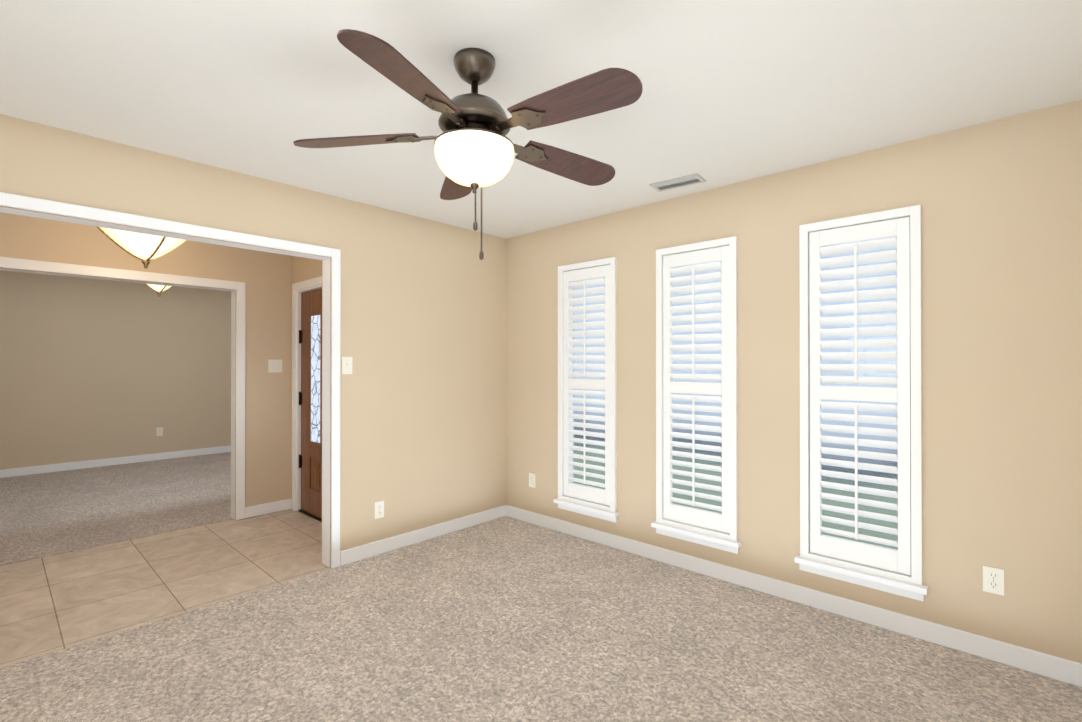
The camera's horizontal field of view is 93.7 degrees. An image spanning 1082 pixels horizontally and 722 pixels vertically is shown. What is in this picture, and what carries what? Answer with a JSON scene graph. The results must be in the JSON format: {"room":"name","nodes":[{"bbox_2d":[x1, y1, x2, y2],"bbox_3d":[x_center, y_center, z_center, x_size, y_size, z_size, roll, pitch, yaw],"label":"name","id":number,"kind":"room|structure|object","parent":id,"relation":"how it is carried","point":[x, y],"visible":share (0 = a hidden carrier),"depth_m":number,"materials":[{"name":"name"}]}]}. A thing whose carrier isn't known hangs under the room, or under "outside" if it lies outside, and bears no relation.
{"room":"empty living room","nodes":[
{"label":"empty living room","id":0,"kind":"room"},
{"bbox_2d":[0,270,230,469],"bbox_3d":[-5.640,0.149,6.748,0.120,2.440,4.700,0,0,43],"label":"wall","id":1,"kind":"structure","parent":0,"point":[93,369],"depth_m":6.63,"materials":[{"name":"beige paint"}]},
{"bbox_2d":[0,446,230,477],"bbox_3d":[-5.591,1.321,6.698,0.014,0.095,4.700,0,0,43],"label":"baseboard","id":2,"kind":"structure","parent":1,"relation":"attached to","point":[13,472],"depth_m":6.62,"materials":[{"name":"white wood"}]},
{"bbox_2d":[156,427,162,435],"bbox_3d":[-5.287,0.980,7.031,0.010,0.116,0.072,0,0,43],"label":"outlet","id":3,"kind":"object","parent":1,"relation":"attached to","point":[159,431],"visible":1,"depth_m":7.03,"materials":[{"name":"white plastic"}]},
{"bbox_2d":[0,452,231,565],"bbox_3d":[-4.297,1.424,5.500,3.940,0.120,4.900,0,0,43],"label":"floor","id":4,"kind":"structure","parent":0,"point":[49,514],"depth_m":4.84,"materials":[{"name":"beige carpet"}]},
{"bbox_2d":[97,227,185,268],"bbox_3d":[-2.572,-0.842,3.296,0.550,0.486,0.558,0,0,43],"label":"light","id":5,"kind":"object","parent":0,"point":[146,249],"visible":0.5,"depth_m":3.21,"materials":[{"name":"white glass"}]},
{"bbox_2d":[0,212,291,519],"bbox_3d":[-3.394,0.136,3.581,0.120,2.440,3.100,0,0,43],"label":"wall","id":6,"kind":"structure","parent":0,"point":[266,277],"depth_m":4.43,"materials":[{"name":"beige paint"}]},
{"bbox_2d":[0,257,245,519],"bbox_3d":[-3.314,0.337,3.666,0.152,2.039,2.083,0,0,43],"label":"trim","id":7,"kind":"structure","parent":6,"relation":"attached to","point":[13,264],"depth_m":4.33,"materials":[{"name":"white wood"}]},
{"bbox_2d":[245,499,291,517],"bbox_3d":[-2.425,1.312,4.525,0.014,0.095,0.390,0,0,43],"label":"baseboard","id":8,"kind":"structure","parent":6,"relation":"attached to","point":[265,508],"depth_m":4.51,"materials":[{"name":"white wood"}]},
{"bbox_2d":[268,360,281,372],"bbox_3d":[-2.390,0.045,4.566,0.016,0.116,0.118,0,0,43],"label":"light switch","id":9,"kind":"object","parent":6,"relation":"attached to","point":[274,365],"visible":1,"depth_m":4.56,"materials":[{"name":"white plastic"}]},
{"bbox_2d":[145,284,171,296],"bbox_3d":[-4.136,-0.884,5.491,0.381,0.384,0.390,0,0,43],"label":"light","id":10,"kind":"object","parent":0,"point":[159,289],"visible":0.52,"depth_m":5.45,"materials":[{"name":"white glass"}]},
{"bbox_2d":[0,509,329,667],"bbox_3d":[-2.343,1.418,3.489,1.660,0.116,4.600,0,0,43],"label":"floor","id":11,"kind":"structure","parent":0,"point":[52,603],"depth_m":3.18,"materials":[{"name":"tile"}]},
{"bbox_2d":[0,114,505,567],"bbox_3d":[-1.635,0.134,3.126,0.120,2.440,3.780,0,0,43],"label":"wall","id":12,"kind":"structure","parent":0,"point":[423,384],"depth_m":3.59,"materials":[{"name":"beige paint"}]},
{"bbox_2d":[0,192,340,568],"bbox_3d":[-2.058,0.306,2.668,0.152,2.092,1.999,0,0,43],"label":"trim","id":13,"kind":"structure","parent":12,"relation":"attached to","point":[46,206],"depth_m":3.31,"materials":[{"name":"white wood"}]},
{"bbox_2d":[342,357,351,373],"bbox_3d":[-1.295,0.030,3.394,0.016,0.116,0.072,0,0,43],"label":"light switch","id":14,"kind":"object","parent":12,"relation":"attached to","point":[346,365],"visible":1,"depth_m":3.39,"materials":[{"name":"white plastic"}]},
{"bbox_2d":[374,500,383,518],"bbox_3d":[-1.136,1.046,3.566,0.010,0.116,0.072,0,0,43],"label":"electrical outlet","id":15,"kind":"object","parent":12,"relation":"attached to","point":[379,509],"visible":1,"depth_m":3.56,"materials":[{"name":"white plastic"}]},
{"bbox_2d":[340,505,505,565],"bbox_3d":[-0.815,1.310,3.908,0.014,0.095,1.510,0,0,43],"label":"baseboard","id":16,"kind":"structure","parent":12,"relation":"attached to","point":[354,554],"depth_m":3.78,"materials":[{"name":"white wood"}]},
{"bbox_2d":[292,256,321,283],"bbox_3d":[-1.747,0.139,4.271,1.600,2.440,0.150,0,0,43],"label":"wall","id":17,"kind":"structure","parent":0,"point":[303,269],"depth_m":4.50,"materials":[{"name":"beige paint"}]},
{"bbox_2d":[292,276,321,521],"bbox_3d":[-1.830,0.326,4.336,1.074,2.067,0.166,0,0,43],"label":"door frame","id":18,"kind":"structure","parent":17,"relation":"attached to","point":[298,288],"depth_m":4.60,"materials":[{"name":"white wood"}]},
{"bbox_2d":[299,288,321,518],"bbox_3d":[-1.861,0.362,4.308,0.908,1.965,0.098,0,0,43],"label":"front door","id":19,"kind":"structure","parent":17,"relation":"in","point":[310,395],"depth_m":4.47,"materials":[{"name":"brown wood"}]},
{"bbox_2d":[0,516,1081,721],"bbox_3d":[-0.209,1.409,1.801,3.765,0.120,4.180,0,0,43],"label":"floor carpet","id":20,"kind":"object","parent":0,"point":[505,619],"visible":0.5,"depth_m":2.30,"materials":[{"name":"beige carpet"}]},
{"bbox_2d":[0,0,1081,238],"bbox_3d":[-2.305,-1.144,3.669,9.365,0.120,4.900,0,0,43],"label":"ceiling","id":21,"kind":"structure","parent":0,"point":[738,90],"depth_m":1.97,"materials":[{"name":"white paint"}]},
{"bbox_2d":[293,29,642,259],"bbox_3d":[-0.200,-0.744,1.823,1.232,0.695,1.256,0,0,43],"label":"ceiling fan","id":22,"kind":"object","parent":21,"relation":"hanging from","point":[475,147],"visible":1,"depth_m":1.73,"materials":[{"name":"brown wood"}]},
{"bbox_2d":[649,173,705,191],"bbox_3d":[0.829,-1.082,3.085,0.300,0.008,0.150,0,0,37],"label":"ceiling vent","id":23,"kind":"object","parent":21,"relation":"in","point":[683,181],"visible":0.98,"depth_m":3.08,"materials":[{"name":"white metal"}]},
{"bbox_2d":[506,99,1081,663],"bbox_3d":[1.055,0.135,3.320,3.805,2.440,0.160,0,0,43],"label":"wall","id":24,"kind":"structure","parent":0,"point":[1000,201],"depth_m":2.44,"materials":[{"name":"beige paint"}]},
{"bbox_2d":[529,473,535,487],"bbox_3d":[-0.075,0.999,4.246,0.072,0.116,0.010,0,0,43],"label":"outlet","id":25,"kind":"object","parent":24,"relation":"attached to","point":[532,479],"visible":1,"depth_m":4.24,"materials":[{"name":"white plastic"}]},
{"bbox_2d":[554,257,618,522],"bbox_3d":[0.367,0.209,3.887,0.589,1.923,0.153,0,0,43],"label":"window","id":26,"kind":"structure","parent":24,"relation":"in","point":[592,501],"depth_m":3.86,"materials":[{"name":"white wood"}]},
{"bbox_2d":[651,236,741,553],"bbox_3d":[1.013,0.206,3.288,0.591,1.923,0.153,0,0,43],"label":"window","id":27,"kind":"structure","parent":24,"relation":"in","point":[714,529],"depth_m":3.25,"materials":[{"name":"white wood"}]},
{"bbox_2d":[506,505,1081,686],"bbox_3d":[0.996,1.307,3.252,3.565,0.095,0.014,0,0,43],"label":"baseboard","id":28,"kind":"structure","parent":24,"relation":"attached to","point":[1050,666],"depth_m":2.68,"materials":[{"name":"white wood"}]},
{"bbox_2d":[794,205,927,601],"bbox_3d":[1.675,0.204,2.677,0.589,1.923,0.153,0,0,43],"label":"window","id":29,"kind":"structure","parent":24,"relation":"in","point":[889,570],"depth_m":2.63,"materials":[{"name":"white wood"}]},
{"bbox_2d":[983,565,1003,595],"bbox_3d":[2.042,0.991,2.289,0.072,0.116,0.010,0,0,43],"label":"outlet","id":30,"kind":"object","parent":24,"relation":"attached to","point":[993,579],"visible":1,"depth_m":2.29,"materials":[{"name":"white plastic"}]},
{"label":"outside","id":31,"kind":"structure","parent":0,"visible":0},
{"bbox_2d":[574,237,897,549],"bbox_3d":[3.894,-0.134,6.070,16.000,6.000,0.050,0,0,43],"label":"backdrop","id":32,"kind":"structure","parent":31,"point":[836,480],"depth_m":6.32,"materials":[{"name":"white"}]}
]}

